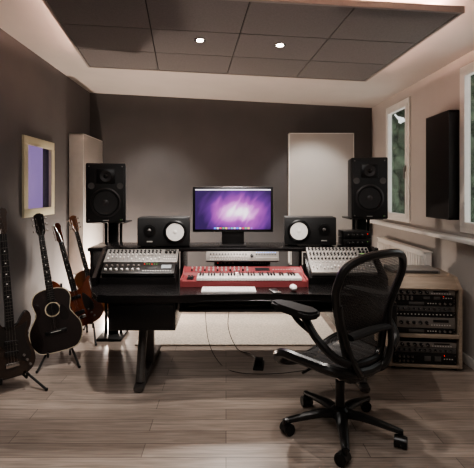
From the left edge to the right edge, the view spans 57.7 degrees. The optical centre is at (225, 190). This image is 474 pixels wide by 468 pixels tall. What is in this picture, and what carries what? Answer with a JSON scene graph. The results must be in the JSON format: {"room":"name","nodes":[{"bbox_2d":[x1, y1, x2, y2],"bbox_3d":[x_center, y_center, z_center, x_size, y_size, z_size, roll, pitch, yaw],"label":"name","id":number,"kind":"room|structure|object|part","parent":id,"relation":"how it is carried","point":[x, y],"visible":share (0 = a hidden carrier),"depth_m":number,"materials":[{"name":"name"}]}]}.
{"room":"studio","nodes":[
{"label":"studio","id":0,"kind":"room"},
{"bbox_2d":[28,145,42,208],"bbox_3d":[-2.053,-0.050,5.000,0.165,2.260,3.060,0,0,0],"label":"wall","id":1,"kind":"structure","parent":0,"point":[35,154],"depth_m":4.68,"materials":[{"name":"purple paint"}]},
{"bbox_2d":[0,28,89,334],"bbox_3d":[-1.925,-0.050,2.380,0.080,3.000,7.160,0,0,0],"label":"wall","id":2,"kind":"structure","parent":0,"point":[37,100],"depth_m":4.19,"materials":[{"name":"grey paint"}]},
{"bbox_2d":[22,135,54,217],"bbox_3d":[-1.890,-0.135,4.320,0.056,0.770,0.700,0,0,0],"label":"window","id":3,"kind":"structure","parent":2,"relation":"in","point":[26,140],"depth_m":4.20,"materials":[{"name":"beige wood"}]},
{"bbox_2d":[69,133,102,274],"bbox_3d":[-1.791,0.155,5.540,0.176,1.690,0.800,0,0,0],"label":"acoustic panel","id":4,"kind":"object","parent":2,"relation":"attached to","point":[83,148],"visible":0.57,"depth_m":5.14,"materials":[{"name":"white fabric"}]},
{"bbox_2d":[90,93,371,268],"bbox_3d":[0.068,-0.050,6.035,4.205,3.000,0.150,0,0,0],"label":"wall","id":5,"kind":"structure","parent":0,"point":[168,147],"depth_m":5.96,"materials":[{"name":"grey paint"}]},
{"bbox_2d":[288,133,353,264],"bbox_3d":[1.300,0.105,5.900,0.885,1.790,0.108,0,0,0],"label":"acoustic panel","id":6,"kind":"object","parent":5,"relation":"attached to","point":[317,162],"visible":0.7,"depth_m":5.85,"materials":[{"name":"white fabric"}]},
{"bbox_2d":[0,311,473,467],"bbox_3d":[0.068,1.500,2.380,4.205,0.100,7.460,0,0,0],"label":"floor","id":7,"kind":"structure","parent":0,"point":[191,411],"depth_m":2.78,"materials":[{"name":"laminate"}]},
{"bbox_2d":[0,317,47,390],"bbox_3d":[-1.577,1.139,3.152,0.404,0.621,0.426,0,0,-40],"label":"guitar stand","id":8,"kind":"object","parent":7,"relation":"on","point":[27,373],"visible":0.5,"depth_m":3.14,"materials":[{"name":"black metal"}]},
{"bbox_2d":[0,208,35,379],"bbox_3d":[-1.594,0.738,3.161,0.333,1.231,0.191,0,0,-39],"label":"bass guitar","id":9,"kind":"object","parent":8,"relation":"on","point":[17,354],"visible":1,"depth_m":3.15,"materials":[{"name":"black wood"}]},
{"bbox_3d":[-1.565,1.094,3.121,0.317,0.491,0.005,-3,-6,-40],"label":"plate","id":10,"kind":"part","parent":9,"relation":"part of","materials":[{"name":"black wood"}]},
{"bbox_2d":[36,283,80,372],"bbox_3d":[-1.417,1.139,3.672,0.344,0.622,0.454,0,0,-18],"label":"guitar stand","id":11,"kind":"object","parent":7,"relation":"on","point":[61,284],"visible":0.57,"depth_m":3.56,"materials":[{"name":"black metal"}]},
{"bbox_2d":[29,213,82,354],"bbox_3d":[-1.445,0.780,3.671,0.423,1.176,0.239,0,0,-18],"label":"acoustic guitar","id":12,"kind":"object","parent":11,"relation":"on","point":[56,327],"visible":0.98,"depth_m":3.61,"materials":[{"name":"black wood"}]},
{"bbox_3d":[-1.439,1.081,3.604,0.403,0.509,0.005,-9,-8,-19],"label":"plate","id":13,"kind":"part","parent":12,"relation":"part of","materials":[{"name":"black wood"}]},
{"bbox_3d":[-1.310,1.298,3.662,0.059,0.305,0.386,0,0,-43],"label":"tripod leg","id":14,"kind":"part","parent":11,"relation":"part of","materials":[{"name":"black metal"}]},
{"bbox_2d":[86,272,96,345],"bbox_3d":[-1.379,1.139,4.200,0.264,0.622,0.426,0,0,-12],"label":"guitar stand","id":15,"kind":"object","parent":7,"relation":"on","point":[93,325],"visible":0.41,"depth_m":4.17,"materials":[{"name":"black metal"}]},
{"bbox_2d":[51,223,103,325],"bbox_3d":[-1.457,0.822,4.183,0.523,1.013,0.171,0,0,-3],"label":"electric guitar","id":16,"kind":"object","parent":15,"relation":"on","point":[88,310],"visible":0.76,"depth_m":4.17,"materials":[{"name":"brown wood"}]},
{"bbox_3d":[-1.444,1.060,4.162,0.415,0.482,0.005,-16,-6,-14],"label":"plate","id":17,"kind":"part","parent":16,"relation":"part of","materials":[{"name":"brown wood"}]},
{"bbox_3d":[-1.289,1.298,4.175,0.066,0.305,0.344,0,0,-33],"label":"tripod leg","id":18,"kind":"part","parent":15,"relation":"part of","materials":[{"name":"black metal"}]},
{"bbox_2d":[96,220,131,340],"bbox_3d":[-1.130,0.875,4.290,0.320,1.151,0.300,0,0,0],"label":"speaker stand","id":19,"kind":"object","parent":7,"relation":"on","point":[111,229],"visible":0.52,"depth_m":4.29,"materials":[{"name":"black metal"}]},
{"bbox_2d":[86,163,125,222],"bbox_3d":[-1.139,0.020,4.108,0.355,0.553,0.358,0,0,-12],"label":"monitor speaker","id":20,"kind":"object","parent":19,"relation":"on","point":[105,182],"visible":1,"depth_m":3.95},
{"bbox_3d":[-1.130,1.438,4.290,0.240,0.024,0.300,0,0,0],"label":"plate","id":21,"kind":"part","parent":19,"relation":"part of","materials":[{"name":"black metal"}]},
{"bbox_2d":[135,314,333,345],"bbox_3d":[0.120,1.442,4.520,1.950,0.016,1.000,0,0,0],"label":"rug","id":22,"kind":"object","parent":7,"relation":"on","point":[245,329],"visible":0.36,"depth_m":4.42,"materials":[{"name":"white carpet"}]},
{"bbox_2d":[228,313,254,356],"bbox_3d":[0.161,1.249,3.832,0.057,0.400,0.406,0,0,-40],"label":"cable","id":23,"kind":"object","parent":7,"relation":"on","point":[228,313],"visible":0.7,"depth_m":3.92,"materials":[{"name":"black rubber"}]},
{"bbox_2d":[88,242,396,391],"bbox_3d":[0.055,0.963,3.570,2.510,0.975,1.080,0,0,0],"label":"desk","id":24,"kind":"object","parent":7,"relation":"on","point":[146,305],"visible":0.58,"depth_m":3.20,"materials":[{"name":"black paint"}]},
{"bbox_2d":[101,263,175,275],"bbox_3d":[-0.700,0.630,3.451,0.580,0.088,0.118,0,0,0],"label":"mixer","id":25,"kind":"object","parent":24,"relation":"on","point":[109,269],"visible":1,"depth_m":3.43,"materials":[{"name":"metal"}]},
{"bbox_2d":[104,249,178,264],"bbox_3d":[-0.700,0.547,3.583,0.600,0.112,0.152,0,0,0],"label":"mixer","id":26,"kind":"object","parent":24,"relation":"on","point":[113,255],"visible":1,"depth_m":3.57,"materials":[{"name":"silver metal"}]},
{"bbox_3d":[-0.600,0.895,3.052,0.450,0.170,0.016,0,0,0],"label":"drawer","id":27,"kind":"part","parent":24,"relation":"part of","materials":[{"name":"black paint"}]},
{"bbox_2d":[137,216,189,246],"bbox_3d":[-0.548,0.360,3.829,0.450,0.257,0.262,0,0,-4],"label":"speaker","id":28,"kind":"object","parent":24,"relation":"on","point":[151,230],"visible":1,"depth_m":3.71},
{"bbox_2d":[201,287,255,292],"bbox_3d":[0.020,0.729,3.188,0.400,0.019,0.115,0,0,0],"label":"keyboard","id":29,"kind":"object","parent":24,"relation":"on","point":[204,289],"visible":1,"depth_m":3.16,"materials":[{"name":"white plastic"}]},
{"bbox_2d":[193,187,272,246],"bbox_3d":[0.062,0.225,3.860,0.720,0.527,0.200,0,0,0],"label":"computer monitor","id":30,"kind":"object","parent":24,"relation":"on","point":[231,211],"visible":1,"depth_m":3.84,"materials":[{"name":"grey metal"}]},
{"bbox_2d":[88,242,377,251],"bbox_3d":[0.060,0.505,3.900,2.500,0.030,0.420,0,0,0],"label":"shelf","id":31,"kind":"object","parent":24,"relation":"attached to","point":[194,246],"depth_m":3.73,"materials":[{"name":"black wood"}]},
{"bbox_2d":[206,251,278,261],"bbox_3d":[0.140,0.563,3.677,0.620,0.092,0.081,0,0,0],"label":"controller","id":32,"kind":"object","parent":24,"relation":"on","point":[211,256],"visible":1,"depth_m":3.66,"materials":[{"name":"silver metal"}]},
{"bbox_2d":[180,266,307,286],"bbox_3d":[0.140,0.683,3.461,0.984,0.112,0.329,0,0,0],"label":"keyboard","id":33,"kind":"object","parent":24,"relation":"on","point":[191,276],"visible":1,"depth_m":3.35,"materials":[{"name":"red plastic"}]},
{"bbox_2d":[179,301,332,311],"bbox_3d":[0.220,0.865,3.270,1.120,0.020,0.340,0,0,0],"label":"keyboard tray","id":34,"kind":"object","parent":24,"relation":"on","point":[249,306],"depth_m":3.18,"materials":[{"name":"black wood"}]},
{"bbox_2d":[269,289,280,292],"bbox_3d":[0.360,0.733,3.160,0.060,0.011,0.115,0,0,-12],"label":"mobile phone","id":35,"kind":"object","parent":24,"relation":"on","point":[271,290],"visible":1,"depth_m":3.15,"materials":[{"name":"silver metal"}]},
{"bbox_2d":[290,284,296,290],"bbox_3d":[0.500,0.716,3.190,0.057,0.045,0.102,0,0,0],"label":"computer mouse","id":36,"kind":"object","parent":24,"relation":"on","point":[293,287],"visible":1,"depth_m":3.16,"materials":[{"name":"white plastic"}]},
{"bbox_2d":[284,216,335,245],"bbox_3d":[0.756,0.360,3.908,0.450,0.257,0.262,0,0,6],"label":"speaker","id":37,"kind":"object","parent":24,"relation":"on","point":[298,230],"visible":1,"depth_m":3.79},
{"bbox_2d":[306,247,377,275],"bbox_3d":[0.940,0.573,3.536,0.520,0.199,0.284,0,0,0],"label":"mixing console","id":38,"kind":"object","parent":24,"relation":"on","point":[323,261],"visible":0.84,"depth_m":3.54,"materials":[{"name":"silver metal"}]},
{"bbox_2d":[338,237,370,245],"bbox_3d":[1.160,0.456,3.890,0.240,0.062,0.225,0,0,0],"label":"amplifier","id":39,"kind":"object","parent":24,"relation":"on","point":[343,241],"visible":0.92,"depth_m":3.80,"materials":[{"name":"black metal"}]},
{"bbox_2d":[338,229,370,237],"bbox_3d":[1.160,0.388,3.890,0.240,0.062,0.225,0,0,0],"label":"amplifier","id":40,"kind":"object","parent":39,"relation":"on","point":[344,233],"visible":1,"depth_m":3.80,"materials":[{"name":"black metal"}]},
{"bbox_3d":[1.160,0.388,3.800,0.240,0.062,0.006,0,0,0],"label":"panel","id":41,"kind":"part","parent":40,"relation":"part of","materials":[{"name":"black metal"}]},
{"bbox_3d":[1.160,0.456,3.800,0.240,0.062,0.006,0,0,0],"label":"panel","id":42,"kind":"part","parent":39,"relation":"part of","materials":[{"name":"black metal"}]},
{"bbox_3d":[1.010,0.895,3.052,0.390,0.170,0.016,0,0,0],"label":"drawer","id":43,"kind":"part","parent":24,"relation":"part of","materials":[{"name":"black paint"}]},
{"bbox_3d":[0.140,0.713,3.842,0.483,0.042,0.280,0,0,0],"label":"rack","id":44,"kind":"object","parent":24,"relation":"on","visible":0},
{"bbox_2d":[214,265,269,266],"bbox_3d":[0.140,0.668,3.842,0.483,0.042,0.280,0,0,0],"label":"rack","id":45,"kind":"object","parent":44,"relation":"on","point":[217,265],"visible":0.09,"depth_m":3.72,"materials":[{"name":"metal"}]},
{"bbox_2d":[214,262,269,264],"bbox_3d":[0.140,0.623,3.842,0.483,0.042,0.280,0,0,0],"label":"rack","id":46,"kind":"object","parent":45,"relation":"on","point":[215,263],"visible":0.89,"depth_m":3.72,"materials":[{"name":"metal"}]},
{"bbox_3d":[0.140,0.668,3.719,0.483,0.042,0.008,0,0,0],"label":"panel","id":47,"kind":"part","parent":45,"relation":"part of","materials":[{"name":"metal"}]},
{"bbox_2d":[205,312,303,373],"bbox_3d":[0.192,1.203,3.577,1.068,0.508,0.369,0,0,27],"label":"cable","id":48,"kind":"object","parent":7,"relation":"on","point":[205,312],"visible":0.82,"depth_m":3.46,"materials":[{"name":"black rubber"}]},
{"bbox_2d":[253,357,263,370],"bbox_3d":[0.270,1.419,3.550,0.085,0.061,0.170,0,0,8],"label":"foot pedal","id":49,"kind":"object","parent":7,"relation":"on","point":[258,365],"visible":1,"depth_m":3.51,"materials":[{"name":"black paint"}]},
{"bbox_2d":[271,249,407,467],"bbox_3d":[0.689,0.885,2.611,0.786,1.129,0.730,0,0,-36],"label":"office chair","id":50,"kind":"object","parent":7,"relation":"on","point":[348,364],"visible":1,"depth_m":2.43,"materials":[{"name":"black plastic"}]},
{"bbox_3d":[0.388,0.674,2.454,0.116,0.042,0.343,0,0,-36],"label":"armrest","id":51,"kind":"part","parent":50,"relation":"part of","materials":[{"name":"black plastic"}]},
{"bbox_3d":[0.652,1.048,2.665,0.640,0.215,0.599,0,0,-36],"label":"seat frame","id":52,"kind":"part","parent":50,"relation":"part of","materials":[{"name":"black plastic"}]},
{"bbox_3d":[0.652,1.038,2.665,0.581,0.155,0.539,0,0,-36],"label":"seat","id":53,"kind":"part","parent":50,"relation":"part of","materials":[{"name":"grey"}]},
{"bbox_3d":[0.930,0.674,2.848,0.116,0.042,0.343,0,0,-36],"label":"armrest","id":54,"kind":"part","parent":50,"relation":"part of","materials":[{"name":"black plastic"}]},
{"bbox_3d":[0.832,0.659,2.417,0.629,0.677,0.179,0,0,-36],"label":"backrest frame","id":55,"kind":"part","parent":50,"relation":"part of","materials":[{"name":"black plastic"}]},
{"bbox_3d":[0.833,0.660,2.417,0.585,0.632,0.134,0,0,-36],"label":"backrest","id":56,"kind":"part","parent":50,"relation":"part of","materials":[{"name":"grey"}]},
{"bbox_2d":[342,216,382,238],"bbox_3d":[1.355,0.856,4.290,0.320,1.189,0.300,0,0,0],"label":"speaker stand","id":57,"kind":"object","parent":7,"relation":"on","point":[360,223],"visible":0.18,"depth_m":4.29,"materials":[{"name":"black metal"}]},
{"bbox_3d":[1.355,0.268,4.290,0.320,0.014,0.300,0,0,0],"label":"plate","id":58,"kind":"part","parent":57,"relation":"part of","materials":[{"name":"black metal"}]},
{"bbox_2d":[348,157,387,218],"bbox_3d":[1.349,-0.026,4.109,0.325,0.568,0.358,0,0,10],"label":"monitor speaker","id":59,"kind":"object","parent":57,"relation":"on","point":[367,177],"visible":1,"depth_m":3.96},
{"bbox_2d":[374,268,461,369],"bbox_3d":[1.636,1.077,3.719,0.570,0.745,0.500,0,0,6],"label":"base cabinet","id":60,"kind":"object","parent":7,"relation":"on","point":[444,280],"visible":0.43,"depth_m":3.49,"materials":[{"name":"brown wood"}]},
{"bbox_3d":[1.366,1.065,3.747,0.026,0.721,0.500,0,0,6],"label":"panel","id":61,"kind":"part","parent":60,"relation":"part of","materials":[{"name":"brown wood"}]},
{"bbox_2d":[388,265,439,273],"bbox_3d":[1.634,0.689,3.797,0.400,0.030,0.265,0,0,6],"label":"equipment case","id":62,"kind":"object","parent":60,"relation":"on","point":[424,269],"visible":0.56,"depth_m":3.69,"materials":[{"name":"silver metal"}]},
{"bbox_3d":[1.621,0.689,3.668,0.360,0.018,0.006,0,0,6],"label":"panel","id":63,"kind":"part","parent":62,"relation":"part of","materials":[{"name":"grey metal"}]},
{"bbox_3d":[1.641,0.716,3.768,0.516,0.022,0.400,0,0,6],"label":"panel","id":64,"kind":"part","parent":60,"relation":"part of","materials":[{"name":"brown wood"}]},
{"bbox_2d":[392,352,455,364],"bbox_3d":[1.627,1.355,3.635,0.485,0.087,0.342,0,0,6],"label":"rack","id":65,"kind":"object","parent":60,"relation":"in","point":[399,357],"visible":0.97,"depth_m":3.48,"materials":[{"name":"metal"}]},
{"bbox_2d":[394,346,455,353],"bbox_3d":[1.627,1.288,3.636,0.485,0.042,0.340,0,0,6],"label":"rack","id":66,"kind":"object","parent":60,"relation":"in","point":[399,348],"visible":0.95,"depth_m":3.48,"materials":[{"name":"metal"}]},
{"bbox_2d":[395,300,454,306],"bbox_3d":[1.629,0.914,3.656,0.485,0.042,0.340,0,0,6],"label":"rack","id":67,"kind":"object","parent":60,"relation":"in","point":[399,302],"visible":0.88,"depth_m":3.50,"materials":[{"name":"metal"}]},
{"bbox_2d":[396,294,454,300],"bbox_3d":[1.629,0.869,3.655,0.485,0.042,0.342,0,0,6],"label":"rack","id":68,"kind":"object","parent":60,"relation":"in","point":[399,296],"visible":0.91,"depth_m":3.50,"materials":[{"name":"metal"}]},
{"bbox_3d":[1.636,1.415,3.719,0.516,0.022,0.500,0,0,6],"label":"panel","id":69,"kind":"part","parent":60,"relation":"part of","materials":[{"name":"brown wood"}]},
{"bbox_2d":[397,327,454,333],"bbox_3d":[1.629,1.139,3.656,0.485,0.042,0.340,0,0,6],"label":"rack","id":70,"kind":"object","parent":60,"relation":"in","point":[401,329],"visible":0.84,"depth_m":3.50,"materials":[{"name":"metal"}]},
{"bbox_2d":[397,316,454,328],"bbox_3d":[1.629,1.071,3.652,0.485,0.087,0.348,0,0,6],"label":"rack","id":71,"kind":"object","parent":60,"relation":"in","point":[402,321],"visible":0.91,"depth_m":3.50,"materials":[{"name":"silver metal"}]},
{"bbox_2d":[397,311,454,317],"bbox_3d":[1.630,1.004,3.661,0.485,0.042,0.330,0,0,6],"label":"rack","id":72,"kind":"object","parent":60,"relation":"in","point":[399,313],"visible":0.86,"depth_m":3.50,"materials":[{"name":"metal"}]},
{"bbox_2d":[397,305,454,311],"bbox_3d":[1.629,0.959,3.656,0.485,0.042,0.340,0,0,6],"label":"rack","id":73,"kind":"object","parent":60,"relation":"in","point":[399,307],"visible":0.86,"depth_m":3.50,"materials":[{"name":"metal"}]},
{"bbox_2d":[398,289,454,295],"bbox_3d":[1.629,0.824,3.652,0.485,0.042,0.348,0,0,6],"label":"rack","id":74,"kind":"object","parent":60,"relation":"in","point":[401,291],"visible":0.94,"depth_m":3.49,"materials":[{"name":"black metal"}]},
{"bbox_2d":[398,337,455,347],"bbox_3d":[1.627,1.243,3.632,0.485,0.042,0.348,0,0,6],"label":"rack","id":75,"kind":"object","parent":60,"relation":"in","point":[404,341],"visible":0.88,"depth_m":3.49,"materials":[{"name":"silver metal"}]},
{"bbox_3d":[1.611,1.243,3.484,0.485,0.042,0.008,0,0,6],"label":"panel","id":76,"kind":"part","parent":75,"relation":"part of","materials":[{"name":"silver metal"}]},
{"bbox_2d":[400,333,458,338],"bbox_3d":[1.636,1.175,3.719,0.516,0.026,0.500,0,0,6],"label":"shelf","id":77,"kind":"object","parent":60,"relation":"attached to","point":[410,335],"depth_m":3.47,"materials":[{"name":"brown wood"}]},
{"bbox_3d":[1.907,1.065,3.690,0.026,0.721,0.500,0,0,6],"label":"panel","id":78,"kind":"part","parent":60,"relation":"part of","materials":[{"name":"brown wood"}]},
{"bbox_3d":[-1.393,1.139,4.713,0.304,0.622,0.454,0,0,-14],"label":"guitar stand","id":79,"kind":"object","parent":7,"relation":"on","visible":0},
{"bbox_2d":[68,215,104,310],"bbox_3d":[-1.465,0.808,4.675,0.499,1.083,0.182,0,0,-13],"label":"acoustic guitar","id":80,"kind":"object","parent":79,"relation":"on","point":[80,277],"visible":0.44,"depth_m":4.65,"materials":[{"name":"orange wood"}]},
{"bbox_3d":[-1.439,1.077,4.633,0.403,0.470,0.005,-15,-5,-16],"label":"plate","id":81,"kind":"part","parent":80,"relation":"part of","materials":[{"name":"orange wood"}]},
{"bbox_2d":[0,0,473,107],"bbox_3d":[0.068,-1.331,2.380,4.305,0.380,7.360,0,0,0],"label":"ceiling","id":82,"kind":"structure","parent":0,"point":[31,23],"depth_m":4.72,"materials":[{"name":"paint"}]},
{"bbox_2d":[42,0,464,81],"bbox_3d":[0.038,-1.190,3.380,2.785,0.240,1.686,0,0,0],"label":"cloud","id":83,"kind":"object","parent":82,"relation":"hanging from","point":[343,40],"visible":1,"depth_m":3.11,"materials":[{"name":"fabric"}]},
{"bbox_2d":[194,38,205,41],"bbox_3d":[-0.200,-1.154,3.290,0.092,0.011,0.092,0,0,0],"label":"recessed light","id":84,"kind":"object","parent":83,"relation":"attached to","point":[195,39],"visible":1,"depth_m":3.28,"materials":[{"name":"silver metal"}]},
{"bbox_2d":[274,43,285,46],"bbox_3d":[0.415,-1.122,3.310,0.092,0.011,0.092,0,0,0],"label":"recessed light","id":85,"kind":"object","parent":83,"relation":"attached to","point":[275,44],"visible":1,"depth_m":3.30,"materials":[{"name":"silver metal"}]},
{"bbox_2d":[372,50,473,358],"bbox_3d":[2.040,-0.050,2.380,0.040,3.000,7.160,0,0,0],"label":"wall","id":86,"kind":"structure","parent":0,"point":[438,92],"depth_m":4.25,"materials":[{"name":"white paint"}]},
{"bbox_2d":[386,97,410,222],"bbox_3d":[2.007,-0.340,5.040,0.085,1.380,0.680,0,0,0],"label":"window","id":87,"kind":"structure","parent":86,"relation":"in","point":[405,104],"depth_m":4.80,"materials":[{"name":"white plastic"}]},
{"bbox_3d":[1.979,-0.210,4.765,0.028,0.150,0.022,0,0,0],"label":"handle","id":88,"kind":"part","parent":87,"relation":"part of","materials":[{"name":"metal"}]},
{"bbox_2d":[377,237,432,265],"bbox_3d":[1.931,1.014,4.750,0.089,0.871,1.310,0,0,0],"label":"radiator","id":89,"kind":"object","parent":86,"relation":"attached to","point":[415,255],"visible":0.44,"depth_m":4.44,"materials":[{"name":"white metal"}]},
{"bbox_2d":[377,237,432,252],"bbox_3d":[1.935,0.585,4.750,0.080,0.012,1.310,0,0,0],"label":"grille","id":90,"kind":"object","parent":89,"relation":"attached to","point":[385,240],"depth_m":4.64,"materials":[{"name":"white metal"}]},
{"bbox_2d":[366,220,473,245],"bbox_3d":[1.960,0.405,4.000,0.120,0.035,3.900,0,0,0],"label":"trim","id":91,"kind":"structure","parent":86,"relation":"attached to","point":[465,240],"depth_m":4.07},
{"bbox_2d":[426,110,458,219],"bbox_3d":[1.968,-0.225,3.925,0.092,0.950,0.430,0,0,0],"label":"acoustic panel","id":92,"kind":"object","parent":86,"relation":"attached to","point":[442,129],"visible":1,"depth_m":3.80,"materials":[{"name":"fabric"}]},
{"bbox_2d":[460,61,473,233],"bbox_3d":[2.007,-0.350,3.205,0.085,1.400,0.950,0,0,0],"label":"window","id":93,"kind":"structure","parent":86,"relation":"in","point":[466,226],"depth_m":3.59,"materials":[{"name":"white plastic"}]},
{"bbox_2d":[462,352,473,369],"bbox_3d":[2.012,1.410,2.380,0.016,0.080,7.160,0,0,0],"label":"baseboard","id":94,"kind":"structure","parent":86,"relation":"attached to","point":[466,359],"depth_m":3.56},
{"label":"outside","id":95,"kind":"structure","parent":0,"visible":0},
{"bbox_2d":[392,74,473,222],"bbox_3d":[6.045,-0.650,9.729,6.985,4.604,1.832,0,0,0],"label":"hedge","id":96,"kind":"object","parent":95,"point":[398,130],"visible":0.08,"depth_m":9.25,"materials":[{"name":"green plant"}]}
]}

